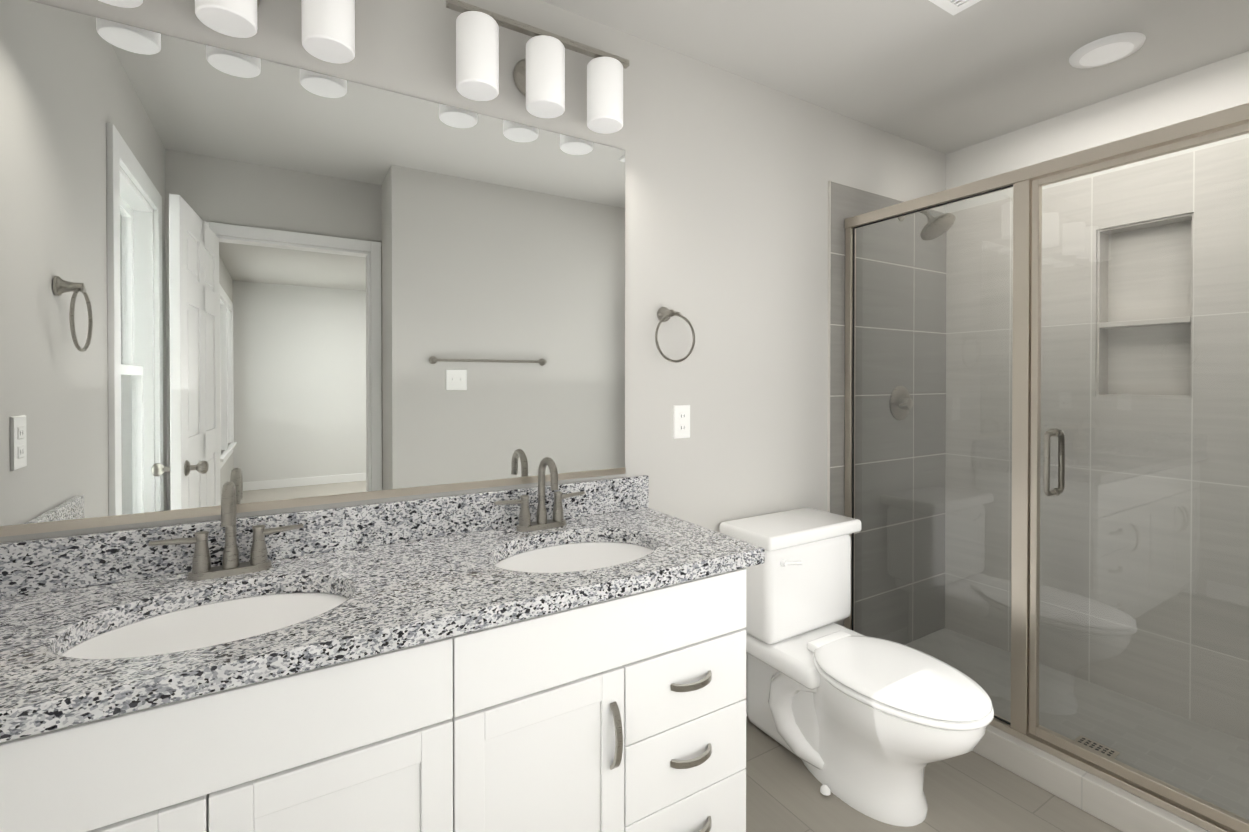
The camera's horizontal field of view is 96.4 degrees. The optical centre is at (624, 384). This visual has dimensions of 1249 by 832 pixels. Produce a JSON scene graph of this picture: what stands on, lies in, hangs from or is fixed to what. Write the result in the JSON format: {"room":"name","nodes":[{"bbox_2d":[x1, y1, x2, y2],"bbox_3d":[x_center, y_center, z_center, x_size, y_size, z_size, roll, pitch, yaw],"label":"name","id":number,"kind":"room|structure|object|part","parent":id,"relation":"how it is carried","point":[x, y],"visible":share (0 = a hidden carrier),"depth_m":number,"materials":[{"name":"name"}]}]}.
{"room":"bathroom","nodes":[
{"label":"bathroom","id":0,"kind":"room"},
{"bbox_2d":[0,475,648,596],"bbox_3d":[-0.585,0.363,1.491,1.550,0.107,0.020,0,0,-31],"label":"backsplash","id":1,"kind":"structure","parent":0,"relation":"attached to","point":[44,565],"depth_m":1.36,"materials":[{"name":"stone"}]},
{"bbox_2d":[0,0,945,687],"bbox_3d":[0.186,0.051,2.032,3.637,2.440,0.100,0,0,-31],"label":"wall","id":2,"kind":"structure","parent":0,"point":[728,176],"depth_m":2.02,"materials":[{"name":"paint"}]},
{"bbox_2d":[99,0,354,63],"bbox_3d":[-0.872,-0.890,1.227,0.550,0.218,0.158,0,0,-31],"label":"sconce","id":3,"kind":"object","parent":2,"relation":"attached to","point":[328,30],"visible":1,"depth_m":1.26,"materials":[{"name":"white glass"}]},
{"bbox_2d":[0,0,625,536],"bbox_3d":[-0.617,-0.237,1.474,1.447,1.069,0.010,0,0,-31],"label":"mirror","id":4,"kind":"object","parent":2,"relation":"attached to","point":[262,284],"visible":1,"depth_m":1.34,"materials":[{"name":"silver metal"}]},
{"bbox_2d":[446,0,628,133],"bbox_3d":[-0.238,-0.893,1.613,0.550,0.218,0.158,0,0,-31],"label":"sconce","id":5,"kind":"object","parent":2,"relation":"attached to","point":[539,75],"visible":1,"depth_m":1.55,"materials":[{"name":"white glass"}]},
{"bbox_2d":[655,307,694,362],"bbox_3d":[0.166,-0.173,1.926,0.169,0.194,0.054,0,0,-31],"label":"towel ring","id":6,"kind":"object","parent":2,"relation":"attached to","point":[664,314],"visible":1,"depth_m":1.91,"materials":[{"name":"silver metal"}]},
{"bbox_2d":[673,405,689,438],"bbox_3d":[0.205,0.131,1.980,0.072,0.117,0.007,0,0,-31],"label":"electrical outlet plate","id":7,"kind":"object","parent":2,"relation":"attached to","point":[681,421],"visible":1,"depth_m":1.98,"materials":[{"name":"white plastic"}]},
{"bbox_2d":[541,0,1248,153],"bbox_3d":[2.115,-1.200,-0.549,4.257,0.100,6.500,0,0,-31],"label":"ceiling","id":8,"kind":"structure","parent":0,"point":[929,74],"depth_m":1.94,"materials":[{"name":"paint"}]},
{"bbox_2d":[929,0,980,15],"bbox_3d":[0.977,-1.158,1.539,0.300,0.014,0.300,0,0,-31],"label":"ceiling vent","id":9,"kind":"object","parent":8,"relation":"in","point":[953,7],"visible":0.96,"depth_m":1.69,"materials":[{"name":"white"}]},
{"bbox_2d":[1069,32,1145,68],"bbox_3d":[1.681,-1.160,1.950,0.204,0.016,0.204,0,0,-31],"label":"recessed light","id":10,"kind":"object","parent":8,"relation":"in","point":[1106,50],"visible":1,"depth_m":1.93,"materials":[{"name":"white plastic"}]},
{"bbox_2d":[745,716,1121,831],"bbox_3d":[0.732,1.327,1.145,3.637,0.100,2.200,0,0,-31],"label":"floor","id":11,"kind":"structure","parent":0,"point":[971,791],"depth_m":1.70,"materials":[{"name":"tile"}]},
{"bbox_2d":[0,561,763,831],"bbox_3d":[-0.460,0.868,1.252,1.510,0.817,0.564,0,0,-31],"label":"bathroom vanity","id":12,"kind":"object","parent":11,"relation":"on","point":[554,657],"depth_m":1.05,"materials":[{"name":"painted wood"},{"name":"granite"},{"name":"brushed nickel"}]},
{"bbox_2d":[0,505,764,732],"bbox_3d":[-0.446,0.438,1.263,1.550,0.040,0.555,0,0,-31],"label":"countertop","id":13,"kind":"structure","parent":12,"relation":"on","point":[401,590],"depth_m":1.09,"materials":[{"name":"stone"}]},
{"bbox_2d":[40,577,355,672],"bbox_3d":[-0.755,0.529,1.046,0.498,0.161,0.366,0,0,-31],"label":"sink","id":14,"kind":"object","parent":13,"relation":"in","point":[109,636],"depth_m":1.08,"materials":[{"name":"white ceramic"}]},
{"bbox_2d":[148,481,303,580],"bbox_3d":[-0.854,0.314,1.207,0.280,0.210,0.127,0,0,-31],"label":"faucet","id":15,"kind":"object","parent":13,"relation":"on","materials":[{"name":"silver metal"}]},
{"bbox_2d":[492,457,587,532],"bbox_3d":[-0.221,0.311,1.593,0.280,0.210,0.127,0,0,-31],"label":"faucet","id":16,"kind":"object","parent":13,"relation":"on","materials":[{"name":"silver metal"}]},
{"bbox_2d":[488,529,667,580],"bbox_3d":[-0.122,0.526,1.432,0.498,0.161,0.366,0,0,-31],"label":"sink","id":17,"kind":"object","parent":13,"relation":"in","point":[523,562],"depth_m":1.50,"materials":[{"name":"white ceramic"}]},
{"bbox_2d":[719,507,993,826],"bbox_3d":[0.767,0.890,1.840,0.486,0.765,0.827,0,0,-31],"label":"toilet","id":18,"kind":"object","parent":11,"relation":"on","point":[872,727],"visible":0.98,"depth_m":1.78,"materials":[{"name":"white ceramic"}]},
{"bbox_3d":[0.572,0.609,1.913,0.089,0.030,0.020,0,0,-31],"label":"lever","id":19,"kind":"part","parent":18,"relation":"part of","materials":[{"name":"white ceramic"}]},
{"bbox_3d":[0.821,0.880,1.695,0.384,0.039,0.523,0,0,-31],"label":"seat","id":20,"kind":"part","parent":18,"relation":"part of","materials":[{"name":"white plastic"}]},
{"bbox_2d":[904,628,1248,819],"bbox_3d":[1.745,1.259,1.978,0.720,0.025,1.606,0,0,-31],"label":"floor","id":21,"kind":"structure","parent":11,"relation":"on","point":[1112,720],"depth_m":2.04,"materials":[{"name":"tile"}]},
{"bbox_2d":[1074,735,1119,758],"bbox_3d":[1.601,1.245,1.907,0.110,0.003,0.110,0,0,-31],"label":"shower drain","id":22,"kind":"object","parent":21,"relation":"on","point":[1086,742],"depth_m":1.92,"materials":[{"name":"silver metal"}]},
{"bbox_2d":[972,724,1209,831],"bbox_3d":[1.389,1.223,1.754,0.120,0.100,1.618,0,0,-31],"label":"shower curb","id":23,"kind":"structure","parent":11,"relation":"on","point":[1121,809],"depth_m":1.68,"materials":[{"name":"tile"}]},
{"bbox_2d":[844,103,1248,831],"bbox_3d":[1.386,0.230,1.752,0.120,1.884,1.602,0,0,-31],"label":"shower door","id":24,"kind":"structure","parent":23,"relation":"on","point":[1026,183],"depth_m":1.81,"materials":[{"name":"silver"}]},
{"bbox_3d":[1.369,0.248,1.780,0.120,0.217,0.028,0,0,-31],"label":"handle","id":25,"kind":"part","parent":24,"relation":"part of","materials":[{"name":"silver metal"}]},
{"bbox_2d":[946,51,1248,212],"bbox_3d":[2.249,0.051,2.001,0.150,2.440,2.100,0,0,-31],"label":"wall","id":26,"kind":"structure","parent":0,"point":[1220,85],"depth_m":2.29,"materials":[{"name":"paint"}]},
{"bbox_2d":[827,137,1248,740],"bbox_3d":[1.720,0.204,1.955,1.002,2.135,1.630,0,0,-31],"label":"shower wall tile","id":27,"kind":"structure","parent":26,"relation":"attached to","point":[845,201],"depth_m":2.36,"materials":[{"name":"grey tile"}]},
{"bbox_2d":[890,386,912,419],"bbox_3d":[1.314,0.087,2.616,0.168,0.164,0.052,0,0,-31],"label":"shower valve","id":28,"kind":"object","parent":27,"relation":"attached to","point":[900,394],"depth_m":2.61,"materials":[{"name":"silver metal"}]},
{"bbox_2d":[898,210,954,239],"bbox_3d":[1.364,-0.741,2.530,0.152,0.170,0.240,0,0,-31],"label":"shower head","id":29,"kind":"object","parent":27,"relation":"attached to","point":[950,221],"depth_m":2.48}
]}

